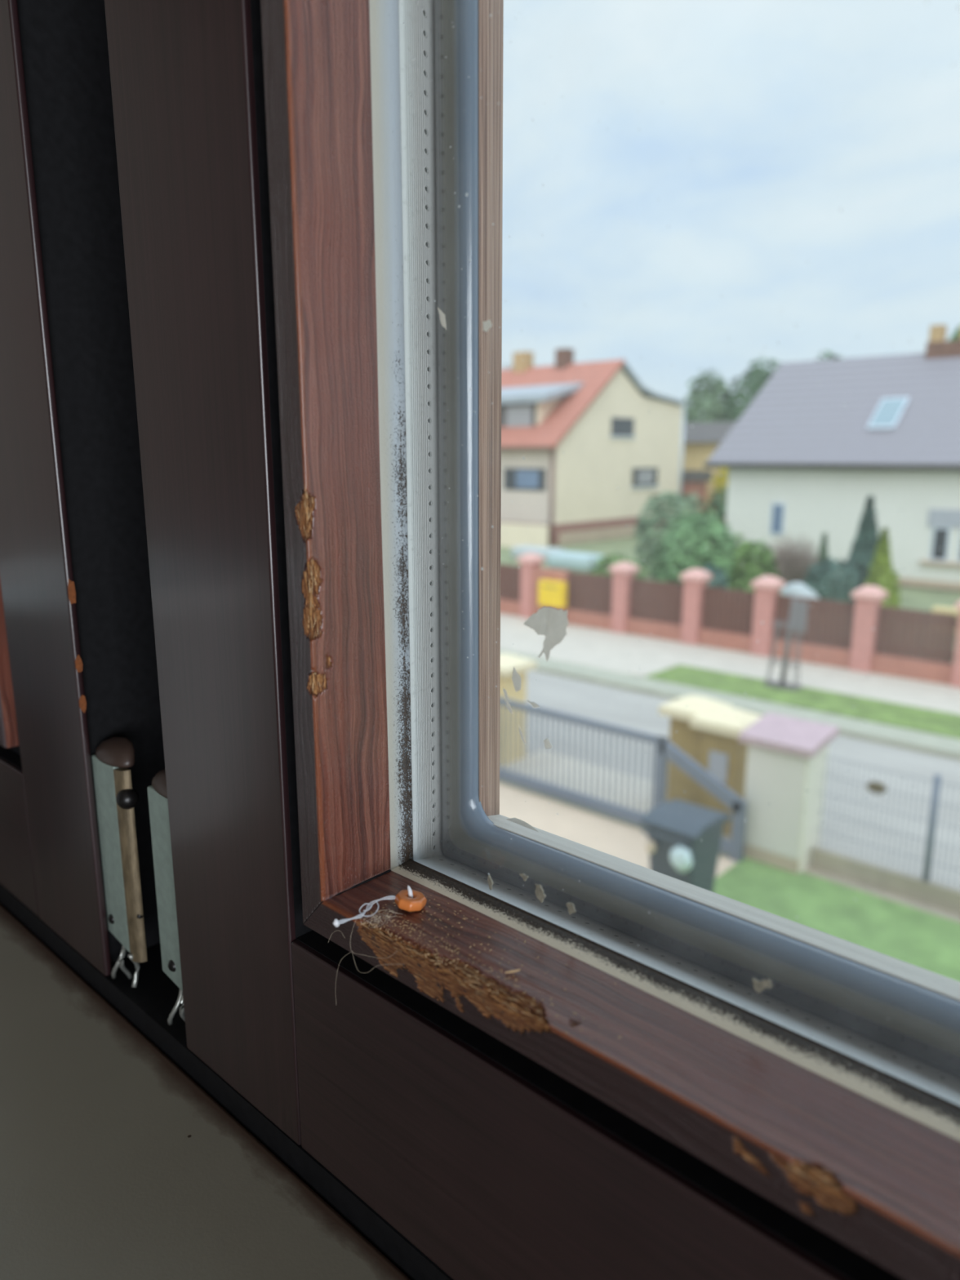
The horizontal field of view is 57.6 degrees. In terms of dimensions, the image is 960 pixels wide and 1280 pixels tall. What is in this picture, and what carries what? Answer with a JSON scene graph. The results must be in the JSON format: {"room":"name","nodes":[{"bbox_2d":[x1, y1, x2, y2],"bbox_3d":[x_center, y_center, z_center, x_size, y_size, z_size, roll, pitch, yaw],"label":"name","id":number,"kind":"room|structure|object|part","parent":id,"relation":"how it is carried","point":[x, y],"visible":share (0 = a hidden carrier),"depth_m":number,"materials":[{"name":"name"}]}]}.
{"room":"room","nodes":[
{"label":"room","id":0,"kind":"room"},
{"bbox_3d":[-0.306,-0.278,0.347,5.400,3.200,0.350,11,16,41],"label":"wall","id":1,"kind":"structure","parent":0,"visible":0},
{"bbox_2d":[0,903,410,1279],"bbox_3d":[-0.250,0.190,0.206,2.000,0.024,0.361,11,16,41],"label":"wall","id":2,"kind":"structure","parent":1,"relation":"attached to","point":[116,1164],"depth_m":0.27,"materials":[{"name":"grey paint"}]},
{"bbox_2d":[0,0,959,1279],"bbox_3d":[-0.092,-0.496,0.236,1.860,1.395,0.117,11,16,41],"label":"window","id":3,"kind":"structure","parent":1,"relation":"in","point":[148,1006],"depth_m":0.23,"materials":[{"name":"brown wood"}]},
{"bbox_3d":[-0.442,0.040,0.636,0.700,0.069,0.046,11,16,41],"label":"rail","id":4,"kind":"part","parent":3,"relation":"part of","materials":[{"name":"brown wood"}]},
{"bbox_3d":[-0.438,-0.557,0.513,0.834,1.288,0.066,11,16,41],"label":"casement sash","id":5,"kind":"part","parent":3,"relation":"part of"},
{"bbox_2d":[92,736,146,987],"bbox_3d":[-0.137,0.087,0.337,0.028,0.100,0.012,11,16,41],"label":"hinge fitting","id":6,"kind":"object","parent":3,"relation":"attached to","point":[116,797],"visible":1,"depth_m":0.33,"materials":[{"name":"metal"}]},
{"bbox_3d":[-0.141,0.083,0.338,0.019,0.077,0.004,11,16,41],"label":"plate","id":7,"kind":"part","parent":6,"relation":"part of","materials":[{"name":"metal"}]},
{"bbox_2d":[146,768,185,1025],"bbox_3d":[-0.104,0.093,0.307,0.031,0.098,0.012,11,16,41],"label":"hinge fitting","id":8,"kind":"object","parent":3,"relation":"attached to","point":[157,792],"visible":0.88,"depth_m":0.31,"materials":[{"name":"metal"}]},
{"bbox_2d":[332,895,395,927],"bbox_3d":[-0.029,0.068,0.219,0.004,0.003,0.018,11,16,41],"label":"string","id":9,"kind":"object","parent":3,"relation":"on","point":[335,922],"visible":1,"depth_m":0.22,"materials":[{"name":"white fabric"}]},
{"bbox_2d":[328,907,401,1000],"bbox_3d":[-0.026,0.080,0.220,0.027,0.025,0.014,8,14,32],"label":"hair","id":10,"kind":"object","parent":3,"relation":"attached to","point":[380,913],"visible":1,"depth_m":0.22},
{"bbox_2d":[394,884,426,911],"bbox_3d":[-0.018,0.066,0.224,0.008,0.005,0.008,4,13,20],"label":"bead","id":11,"kind":"object","parent":3,"relation":"on","point":[409,900],"visible":1,"depth_m":0.22},
{"bbox_2d":[359,894,621,1039],"bbox_3d":[0.003,0.073,0.202,0.074,0.001,0.022,11,16,41],"label":"sawdust","id":12,"kind":"object","parent":3,"relation":"on","point":[424,895],"visible":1,"depth_m":0.21},
{"bbox_2d":[505,968,519,973],"bbox_3d":[0.007,0.074,0.195,0.003,0.001,0.001,2,12,9],"label":"cheese shaving","id":13,"kind":"object","parent":3,"relation":"on","point":[517,970],"visible":1,"depth_m":0.20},
{"bbox_3d":[0.222,-0.431,-0.081,0.834,1.288,0.066,11,16,41],"label":"casement sash","id":14,"kind":"part","parent":3,"relation":"part of","materials":[{"name":"brown wood"}]},
{"bbox_3d":[0.219,0.166,0.042,0.700,0.069,0.046,11,16,41],"label":"rail","id":15,"kind":"part","parent":3,"relation":"part of","materials":[{"name":"brown wood"}]},
{"bbox_3d":[0.221,-0.431,-0.082,0.660,1.110,0.004,11,16,41],"label":"glass pane","id":16,"kind":"part","parent":3,"relation":"part of","materials":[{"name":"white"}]},
{"label":"outside","id":17,"kind":"structure","parent":0,"visible":0},
{"bbox_2d":[500,632,662,674],"bbox_3d":[-8.165,-1.590,27.692,31.250,0.115,1.350,11,16,41],"label":"apron","id":18,"kind":"object","parent":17,"point":[615,662],"visible":0.14,"depth_m":18.43,"materials":[{"name":"grey concrete"}]},
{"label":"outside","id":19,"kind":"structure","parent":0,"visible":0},
{"bbox_2d":[499,782,737,878],"bbox_3d":[-2.069,2.540,8.395,5.940,0.060,7.750,11,16,41],"label":"driveway","id":20,"kind":"structure","parent":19,"point":[611,837],"depth_m":10.12,"materials":[{"name":"beige concrete"}]},
{"bbox_2d":[499,697,747,862],"bbox_3d":[0.899,1.433,10.765,5.060,1.160,0.100,11,16,41],"label":"gate","id":21,"kind":"object","parent":20,"relation":"on","point":[664,750],"visible":0.6,"depth_m":10.15,"materials":[{"name":"grey metal"}]},
{"bbox_3d":[0.546,0.837,10.970,4.100,0.080,0.060,11,16,41],"label":"rail","id":22,"kind":"part","parent":21,"relation":"part of","materials":[{"name":"grey metal"}]},
{"bbox_3d":[0.895,1.873,10.862,5.050,0.120,0.100,11,16,41],"label":"rail","id":23,"kind":"part","parent":21,"relation":"part of","materials":[{"name":"grey metal"}]},
{"bbox_3d":[2.717,2.015,9.179,0.120,0.680,0.080,11,16,41],"label":"tail post","id":24,"kind":"part","parent":21,"relation":"part of","materials":[{"name":"grey metal"}]},
{"bbox_2d":[640,799,731,892],"bbox_3d":[1.857,2.066,8.023,0.560,1.018,0.726,11,16,41],"label":"bin","id":25,"kind":"object","parent":20,"relation":"on","point":[671,824],"visible":0.67,"depth_m":7.84,"materials":[{"name":"grey plastic"}]},
{"bbox_2d":[645,840,655,853],"bbox_3d":[1.539,1.866,7.868,0.101,0.123,0.081,11,16,41],"label":"paper bag","id":26,"kind":"object","parent":25,"relation":"attached to","point":[650,845],"visible":1,"depth_m":7.84,"materials":[{"name":"beige paper"}]},
{"bbox_3d":[1.640,1.753,7.715,0.472,0.069,0.084,11,16,41],"label":"handle","id":27,"kind":"part","parent":25,"relation":"part of","materials":[{"name":"grey plastic"}]},
{"bbox_2d":[669,844,692,872],"bbox_3d":[1.760,1.913,7.644,0.208,0.239,0.118,11,16,41],"label":"sticker","id":28,"kind":"object","parent":25,"relation":"on","point":[682,864],"visible":1,"depth_m":7.59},
{"bbox_3d":[1.879,1.612,7.951,0.560,0.100,0.660,11,16,41],"label":"lid","id":29,"kind":"part","parent":25,"relation":"part of","materials":[{"name":"grey plastic"}]},
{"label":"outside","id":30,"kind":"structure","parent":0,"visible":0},
{"bbox_2d":[499,750,666,813],"bbox_3d":[1.505,1.904,11.358,2.700,0.072,1.150,11,16,41],"label":"apron","id":31,"kind":"object","parent":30,"point":[541,752],"visible":0.36,"depth_m":11.48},
{"bbox_2d":[658,694,733,804],"bbox_3d":[2.529,1.376,10.360,0.620,1.440,0.620,11,16,41],"label":"gate pillar","id":32,"kind":"structure","parent":31,"relation":"on","point":[680,785],"depth_m":10.17,"materials":[{"name":"beige concrete"}]},
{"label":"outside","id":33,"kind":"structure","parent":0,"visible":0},
{"bbox_2d":[499,533,959,857],"bbox_3d":[29.009,-10.013,68.176,170.000,0.240,139.750,11,16,41],"label":"ground","id":34,"kind":"structure","parent":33,"point":[922,598],"depth_m":28.25,"materials":[{"name":"soil"}]},
{"bbox_2d":[500,598,519,616],"bbox_3d":[0.771,-0.888,23.225,1.120,0.360,0.300,11,16,41],"label":"brick plinth","id":35,"kind":"object","parent":34,"relation":"on","point":[508,606],"visible":0.43,"depth_m":23.01,"materials":[{"name":"red brick"}]},
{"bbox_2d":[500,564,520,600],"bbox_3d":[0.426,-1.597,23.385,2.000,0.920,0.080,11,16,41],"label":"fence","id":36,"kind":"object","parent":34,"relation":"on","point":[510,575],"visible":0.29,"depth_m":23.00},
{"bbox_2d":[500,522,548,547],"bbox_3d":[-0.498,-5.292,42.718,9.600,1.110,0.200,11,16,41],"label":"wall","id":37,"kind":"structure","parent":34,"relation":"on","point":[513,535],"depth_m":40.31,"materials":[{"name":"beige paint"}]},
{"bbox_2d":[511,545,564,561],"bbox_3d":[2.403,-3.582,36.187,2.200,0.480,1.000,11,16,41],"label":"car","id":38,"kind":"object","parent":34,"relation":"on","point":[518,551],"visible":0.58,"depth_m":35.99,"materials":[{"name":"silver metal"}]},
{"bbox_2d":[546,551,604,571],"bbox_3d":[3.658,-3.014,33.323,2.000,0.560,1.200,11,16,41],"label":"car","id":39,"kind":"object","parent":34,"relation":"on","point":[584,562],"visible":0.83,"depth_m":32.82,"materials":[{"name":"metal"}]},
{"bbox_2d":[501,347,688,546],"bbox_3d":[1.949,-11.049,49.214,14.980,9.650,12.206,11,16,41],"label":"house","id":40,"kind":"structure","parent":34,"relation":"on","point":[618,454],"depth_m":43.17,"materials":[{"name":"paint"}]},
{"bbox_3d":[1.893,-10.875,42.603,1.600,1.040,0.020,11,16,41],"label":"pane","id":41,"kind":"part","parent":40,"relation":"part of","materials":[{"name":"grey glass"}]},
{"bbox_3d":[2.269,-7.726,41.953,1.400,0.830,0.010,11,16,41],"label":"pane","id":42,"kind":"part","parent":40,"relation":"part of","materials":[{"name":"blue glass"}]},
{"bbox_3d":[7.263,-10.789,44.219,0.010,0.640,1.050,11,16,41],"label":"pane","id":43,"kind":"part","parent":40,"relation":"part of","materials":[{"name":"grey glass"}]},
{"bbox_3d":[8.803,-8.663,46.383,0.010,0.700,1.500,11,16,41],"label":"pane","id":44,"kind":"part","parent":40,"relation":"part of","materials":[{"name":"grey glass"}]},
{"bbox_2d":[588,552,649,579],"bbox_3d":[3.765,-1.611,24.075,1.892,1.637,1.085,11,16,41],"label":"shrub","id":45,"kind":"object","parent":34,"relation":"on","point":[600,570],"visible":0.3,"depth_m":23.85,"materials":[{"name":"green plant"}]},
{"bbox_2d":[626,617,681,642],"bbox_3d":[4.106,-0.251,20.225,1.480,0.360,0.300,11,16,41],"label":"brick plinth","id":46,"kind":"object","parent":34,"relation":"on","point":[636,626],"visible":0.71,"depth_m":20.11,"materials":[{"name":"red brick"}]},
{"bbox_2d":[629,661,680,677],"bbox_3d":[3.465,0.624,17.229,0.350,0.135,1.350,11,16,41],"label":"edging","id":47,"kind":"object","parent":34,"relation":"on","point":[659,667],"visible":0.57,"depth_m":17.16,"materials":[{"name":"grey concrete"}]},
{"bbox_2d":[629,577,683,624],"bbox_3d":[4.099,-0.895,20.081,1.460,0.920,0.080,11,16,41],"label":"fence","id":48,"kind":"object","parent":34,"relation":"on","point":[651,600],"visible":0.91,"depth_m":20.06,"materials":[{"name":"brown wood"}]},
{"bbox_2d":[631,491,713,572],"bbox_3d":[6.762,-3.676,30.605,2.999,3.066,2.579,11,16,41],"label":"shrub","id":49,"kind":"object","parent":34,"relation":"on","point":[651,521],"visible":0.45,"depth_m":30.11,"materials":[{"name":"green plant"}]},
{"bbox_2d":[648,508,741,587],"bbox_3d":[5.581,-1.929,22.605,2.378,2.944,2.046,11,16,41],"label":"shrub","id":50,"kind":"object","parent":34,"relation":"on","point":[691,531],"visible":0.52,"depth_m":21.97,"materials":[{"name":"green plant"}]},
{"bbox_2d":[678,470,712,518],"bbox_3d":[11.961,-8.164,50.672,2.200,3.300,1.800,11,16,41],"label":"garden shed","id":51,"kind":"object","parent":34,"relation":"on","point":[695,482],"visible":0.36,"depth_m":49.70,"materials":[{"name":"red brick"}]},
{"bbox_2d":[682,421,737,522],"bbox_3d":[13.888,-10.153,53.298,7.400,6.100,3.600,11,16,41],"label":"house","id":52,"kind":"structure","parent":34,"relation":"on","point":[701,440],"depth_m":52.08,"materials":[{"name":"yellow paint"}]},
{"bbox_2d":[683,367,737,422],"bbox_3d":[15.944,-13.914,61.419,4.619,10.082,3.881,11,16,41],"label":"evergreen tree","id":53,"kind":"object","parent":34,"relation":"on","point":[693,413],"visible":0.35,"depth_m":60.06,"materials":[{"name":"green plant"}]},
{"bbox_2d":[694,564,729,589],"bbox_3d":[5.649,-1.082,21.591,1.123,1.593,1.132,11,16,41],"label":"shrub","id":54,"kind":"object","parent":34,"relation":"on","point":[717,574],"visible":0.2,"depth_m":21.24,"materials":[{"name":"green plant"}]},
{"bbox_2d":[705,484,727,526],"bbox_3d":[13.037,-6.566,44.880,3.062,2.835,2.171,11,16,41],"label":"shrub","id":55,"kind":"object","parent":34,"relation":"on","point":[721,511],"visible":0.22,"depth_m":44.74,"materials":[{"name":"green plant"}]},
{"bbox_2d":[711,467,728,502],"bbox_3d":[13.802,-7.805,48.054,2.086,3.687,1.963,11,16,41],"label":"shrub","id":56,"kind":"object","parent":34,"relation":"on","point":[723,479],"visible":0.17,"depth_m":47.66,"materials":[{"name":"yellow plant"}]},
{"bbox_2d":[532,661,959,759],"bbox_3d":[-5.791,-0.785,23.895,120.000,0.120,0.350,11,16,41],"label":"kerb","id":57,"kind":"object","parent":34,"relation":"on","point":[922,745],"depth_m":14.42,"materials":[{"name":"concrete"}]},
{"bbox_2d":[717,533,782,595],"bbox_3d":[6.803,-1.591,22.477,1.938,2.328,1.813,11,16,41],"label":"shrub","id":58,"kind":"object","parent":34,"relation":"on","point":[746,552],"visible":0.3,"depth_m":21.91,"materials":[{"name":"green plant"}]},
{"bbox_2d":[720,355,780,422],"bbox_3d":[18.956,-13.628,58.740,5.974,10.635,4.820,11,16,41],"label":"evergreen tree","id":59,"kind":"object","parent":34,"relation":"on","point":[755,386],"visible":0.32,"depth_m":57.59,"materials":[{"name":"green plant"}]},
{"bbox_2d":[755,533,822,588],"bbox_3d":[9.579,-2.367,26.802,2.479,1.905,1.595,11,16,41],"label":"bush","id":60,"kind":"object","parent":34,"relation":"on","point":[791,569],"visible":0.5,"depth_m":26.54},
{"bbox_2d":[780,582,819,617],"bbox_3d":[8.459,-0.994,23.414,1.200,1.093,1.018,11,16,41],"label":"rock","id":61,"kind":"object","parent":34,"relation":"on","point":[796,589],"visible":0.3,"depth_m":23.03,"materials":[{"name":"grey stone"}]},
{"bbox_2d":[811,533,830,586],"bbox_3d":[10.256,-2.228,26.180,0.610,1.972,0.560,-7,14,-29],"label":"conifer","id":62,"kind":"object","parent":34,"relation":"on","point":[823,548],"visible":0.39,"depth_m":26.02,"materials":[{"name":"green plant"}]},
{"bbox_2d":[703,324,959,590],"bbox_3d":[19.190,-6.188,28.582,20.950,8.620,9.628,11,16,41],"label":"house","id":63,"kind":"structure","parent":34,"relation":"on","point":[820,437],"depth_m":30.05,"materials":[{"name":"grey tile"}]},
{"bbox_3d":[10.609,-4.323,31.159,0.370,1.000,0.005,11,16,41],"label":"pane","id":64,"kind":"part","parent":63,"relation":"part of","materials":[{"name":"blue glass"}]},
{"bbox_3d":[13.800,-7.710,29.531,0.750,0.896,1.098,11,16,41],"label":"pane","id":65,"kind":"part","parent":63,"relation":"part of","materials":[{"name":"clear glass"}]},
{"bbox_2d":[928,324,947,342],"bbox_3d":[16.091,-10.749,30.684,0.420,0.570,0.500,11,16,41],"label":"chimney pot","id":66,"kind":"object","parent":63,"relation":"on","point":[937,333],"depth_m":30.51,"materials":[{"name":"orange ceramic"}]},
{"bbox_3d":[14.588,-3.049,27.690,0.380,0.950,0.005,11,16,41],"label":"pane","id":67,"kind":"part","parent":63,"relation":"part of","materials":[{"name":"grey glass"}]},
{"bbox_2d":[803,556,862,604],"bbox_3d":[10.210,-1.734,25.350,1.787,1.388,1.325,11,16,41],"label":"shrub","id":68,"kind":"object","parent":34,"relation":"on","point":[823,589],"visible":0.8,"depth_m":24.99,"materials":[{"name":"green plant"}]},
{"bbox_2d":[815,351,850,360],"bbox_3d":[22.012,-12.989,55.904,5.201,10.563,4.083,11,16,41],"label":"evergreen tree","id":69,"kind":"object","parent":34,"relation":"on","point":[828,353],"visible":0.02,"depth_m":54.45,"materials":[{"name":"green plant"}]},
{"bbox_2d":[713,857,959,982],"bbox_3d":[3.703,3.611,3.335,9.560,0.070,7.950,11,16,41],"label":"lawn","id":70,"kind":"structure","parent":34,"relation":"on","point":[926,940],"depth_m":8.14,"materials":[{"name":"green plant"}]},
{"bbox_2d":[836,494,879,601],"bbox_3d":[11.232,-2.639,25.429,1.453,3.141,1.338,11,16,41],"label":"conifer","id":71,"kind":"object","parent":34,"relation":"on","point":[865,542],"visible":0.54,"depth_m":25.18,"materials":[{"name":"green plant"}]},
{"bbox_2d":[863,528,896,605],"bbox_3d":[11.161,-1.978,24.277,1.071,2.312,1.074,11,16,41],"label":"conifer","id":72,"kind":"object","parent":34,"relation":"on","point":[882,561],"visible":0.58,"depth_m":24.07,"materials":[{"name":"green plant"}]},
{"bbox_2d":[880,567,901,638],"bbox_3d":[9.485,-0.836,20.264,0.537,1.686,0.549,11,16,41],"label":"shrub","id":73,"kind":"object","parent":34,"relation":"on","point":[895,602],"visible":0.4,"depth_m":20.08,"materials":[{"name":"green plant"}]},
{"bbox_2d":[871,653,953,685],"bbox_3d":[8.210,0.534,16.534,1.430,0.360,0.300,11,16,41],"label":"brick plinth","id":74,"kind":"object","parent":34,"relation":"on","point":[940,673],"visible":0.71,"depth_m":16.41,"materials":[{"name":"red brick"}]},
{"bbox_2d":[875,605,958,663],"bbox_3d":[8.203,-0.110,16.390,1.410,0.920,0.080,11,16,41],"label":"fence","id":75,"kind":"object","parent":34,"relation":"on","point":[899,617],"visible":0.96,"depth_m":16.36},
{"bbox_2d":[932,605,959,633],"bbox_3d":[11.715,-0.445,21.190,1.350,0.580,0.250,11,16,41],"label":"wall","id":76,"kind":"structure","parent":34,"relation":"on","point":[937,609],"depth_m":21.31,"materials":[{"name":"beige paint"}]},
{"bbox_2d":[948,326,959,340],"bbox_3d":[23.613,-9.745,39.864,5.184,10.888,4.154,11,16,41],"label":"evergreen tree","id":77,"kind":"object","parent":34,"relation":"on","point":[956,335],"visible":0.18,"depth_m":39.51,"materials":[{"name":"green plant"}]},
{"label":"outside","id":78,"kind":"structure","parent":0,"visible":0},
{"bbox_2d":[500,613,959,714],"bbox_3d":[3.502,0.185,19.330,100.000,0.120,1.940,11,16,41],"label":"pavement","id":79,"kind":"structure","parent":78,"point":[912,692],"depth_m":17.36,"materials":[{"name":"grey concrete"}]},
{"bbox_2d":[516,552,545,618],"bbox_3d":[1.310,-1.383,22.571,0.520,1.720,0.500,11,16,41],"label":"brick pillar","id":80,"kind":"structure","parent":79,"relation":"on","point":[529,561],"depth_m":22.39,"materials":[{"name":"brick"}]},
{"bbox_2d":[532,567,573,613],"bbox_3d":[1.833,-1.107,22.138,1.020,1.360,0.320,11,16,41],"label":"wall","id":81,"kind":"structure","parent":79,"relation":"on","point":[540,573],"depth_m":22.04,"materials":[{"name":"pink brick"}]},
{"bbox_2d":[537,579,567,608],"bbox_3d":[1.808,-1.148,21.754,0.760,0.640,0.245,11,16,41],"label":"box","id":82,"kind":"object","parent":81,"relation":"attached to","point":[554,593],"visible":1,"depth_m":21.61,"materials":[{"name":"yellow metal"}]},
{"bbox_2d":[565,608,611,631],"bbox_3d":[2.752,-0.509,21.444,1.400,0.360,0.300,11,16,41],"label":"brick plinth","id":83,"kind":"object","parent":79,"relation":"on","point":[598,620],"visible":0.64,"depth_m":21.32,"materials":[{"name":"red brick"}]},
{"bbox_2d":[568,571,612,614],"bbox_3d":[2.741,-1.154,21.302,1.390,0.920,0.080,11,16,41],"label":"fence","id":84,"kind":"object","parent":79,"relation":"on","point":[588,592],"visible":0.91,"depth_m":21.29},
{"bbox_2d":[608,561,639,633],"bbox_3d":[3.394,-0.985,20.697,0.520,1.720,0.500,11,16,41],"label":"brick pillar","id":85,"kind":"structure","parent":79,"relation":"on","point":[623,571],"depth_m":20.53,"materials":[{"name":"brick"}]},
{"bbox_2d":[680,568,712,645],"bbox_3d":[4.777,-0.720,19.453,0.520,1.720,0.500,11,16,41],"label":"brick pillar","id":86,"kind":"structure","parent":79,"relation":"on","point":[695,580],"depth_m":19.28,"materials":[{"name":"red brick"}]},
{"bbox_2d":[697,627,751,653],"bbox_3d":[5.412,-0.001,19.050,1.270,0.360,0.300,11,16,41],"label":"brick plinth","id":87,"kind":"object","parent":79,"relation":"on","point":[726,640],"visible":0.71,"depth_m":18.94,"materials":[{"name":"red brick"}]},
{"bbox_2d":[701,586,755,635],"bbox_3d":[5.406,-0.645,18.906,1.250,0.920,0.080,11,16,41],"label":"fence","id":88,"kind":"object","parent":79,"relation":"on","point":[728,610],"visible":0.91,"depth_m":18.89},
{"bbox_2d":[751,575,785,657],"bbox_3d":[6.007,-0.485,18.347,0.520,1.720,0.500,11,16,41],"label":"brick pillar","id":89,"kind":"structure","parent":79,"relation":"on","point":[766,590],"depth_m":18.18,"materials":[{"name":"brick"}]},
{"bbox_2d":[769,638,850,669],"bbox_3d":[6.782,0.261,17.819,1.650,0.360,0.300,11,16,41],"label":"brick plinth","id":90,"kind":"object","parent":79,"relation":"on","point":[833,656],"visible":0.64,"depth_m":17.62,"materials":[{"name":"red brick"}]},
{"bbox_2d":[773,594,855,648],"bbox_3d":[6.775,-0.383,17.674,1.630,0.920,0.080,11,16,41],"label":"fence","id":91,"kind":"object","parent":79,"relation":"on","point":[825,609],"visible":0.8,"depth_m":17.53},
{"bbox_2d":[848,585,888,673],"bbox_3d":[7.516,-0.197,16.989,0.520,1.720,0.500,11,16,41],"label":"brick pillar","id":92,"kind":"structure","parent":79,"relation":"on","point":[868,598],"depth_m":16.83,"materials":[{"name":"brick"}]},
{"bbox_2d":[951,600,959,687],"bbox_3d":[8.863,0.061,15.778,0.520,1.720,0.500,11,16,41],"label":"brick pillar","id":93,"kind":"structure","parent":79,"relation":"on","point":[956,670],"depth_m":15.80,"materials":[{"name":"red brick"}]},
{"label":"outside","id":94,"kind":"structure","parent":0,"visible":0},
{"bbox_2d":[499,764,959,922],"bbox_3d":[-1.628,1.375,13.878,60.000,0.060,0.700,11,16,41],"label":"pavement","id":95,"kind":"structure","parent":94,"point":[944,913],"depth_m":8.54,"materials":[{"name":"beige concrete"}]},
{"bbox_2d":[499,653,537,764],"bbox_3d":[0.319,0.944,12.199,0.670,1.520,0.650,11,16,41],"label":"gate pillar","id":96,"kind":"structure","parent":95,"relation":"on","point":[508,661],"depth_m":12.00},
{"bbox_2d":[689,706,762,836],"bbox_3d":[2.801,1.472,9.957,0.620,1.420,0.620,11,16,41],"label":"gate pillar","id":97,"kind":"structure","parent":95,"relation":"on","point":[722,754],"depth_m":9.74,"materials":[{"name":"beige concrete"}]},
{"bbox_3d":[2.663,1.416,9.762,0.220,0.330,0.030,11,16,41],"label":"plate","id":98,"kind":"part","parent":97,"relation":"part of","materials":[{"name":"grey metal"}]},
{"bbox_2d":[737,711,839,873],"bbox_3d":[3.198,1.616,9.184,0.770,1.480,0.680,11,16,41],"label":"pillar","id":99,"kind":"structure","parent":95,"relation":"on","point":[784,785],"depth_m":8.97,"materials":[{"name":"concrete"}]},
{"bbox_3d":[3.018,1.658,8.984,0.600,1.100,0.025,11,16,41],"label":"door","id":100,"kind":"part","parent":99,"relation":"part of","materials":[{"name":"beige paint"}]},
{"bbox_2d":[810,755,959,915],"bbox_3d":[6.018,2.224,6.662,6.952,1.280,0.080,11,16,41],"label":"wire fence","id":101,"kind":"object","parent":95,"relation":"on","point":[925,891],"visible":1,"depth_m":8.46,"materials":[{"name":"metal"},{"name":"concrete"}]},
{"bbox_2d":[866,781,886,793],"bbox_3d":[3.857,1.435,8.495,0.180,0.110,0.035,11,16,41],"label":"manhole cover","id":102,"kind":"object","parent":101,"relation":"attached to","point":[875,787],"visible":1,"depth_m":8.48,"materials":[{"name":"metal"}]},
{"bbox_3d":[4.255,1.886,8.248,0.059,1.280,0.059,2,12,8],"label":"post","id":103,"kind":"part","parent":101,"relation":"part of","materials":[{"name":"grey metal"}]},
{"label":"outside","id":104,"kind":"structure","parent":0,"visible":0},
{"bbox_2d":[525,670,959,888],"bbox_3d":[-7.331,-0.393,22.266,120.000,0.030,4.200,11,16,41],"label":"road","id":105,"kind":"structure","parent":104,"point":[637,711],"depth_m":11.93,"materials":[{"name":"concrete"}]},
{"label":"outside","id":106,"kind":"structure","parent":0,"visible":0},
{"bbox_2d":[644,664,959,738],"bbox_3d":[21.394,4.060,1.077,48.400,0.130,1.310,11,16,41],"label":"verge","id":107,"kind":"structure","parent":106,"point":[895,714],"depth_m":14.96,"materials":[{"name":"green plant"}]},
{"bbox_2d":[760,680,804,691],"bbox_3d":[5.509,0.894,15.934,0.650,0.145,0.370,11,16,41],"label":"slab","id":108,"kind":"object","parent":107,"relation":"on","point":[770,683],"visible":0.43,"depth_m":15.85,"materials":[{"name":"grey concrete"}]},
{"bbox_2d":[765,597,808,689],"bbox_3d":[5.514,0.047,15.771,0.664,1.655,0.327,11,16,41],"label":"pole","id":109,"kind":"object","parent":108,"relation":"on","point":[797,618],"visible":0.98,"depth_m":15.67,"materials":[{"name":"grey metal"}]},
{"bbox_3d":[5.513,0.411,15.863,0.558,0.028,0.265,11,16,41],"label":"tie rail","id":110,"kind":"part","parent":109,"relation":"part of","materials":[{"name":"grey metal"}]},
{"bbox_3d":[5.513,-0.274,15.718,0.558,0.028,0.265,11,16,41],"label":"tie rail","id":111,"kind":"part","parent":109,"relation":"part of","materials":[{"name":"grey metal"}]},
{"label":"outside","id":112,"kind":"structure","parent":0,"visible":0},
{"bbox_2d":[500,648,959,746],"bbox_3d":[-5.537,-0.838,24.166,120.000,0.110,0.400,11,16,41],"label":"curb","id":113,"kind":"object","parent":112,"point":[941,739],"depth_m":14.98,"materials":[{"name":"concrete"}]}
]}

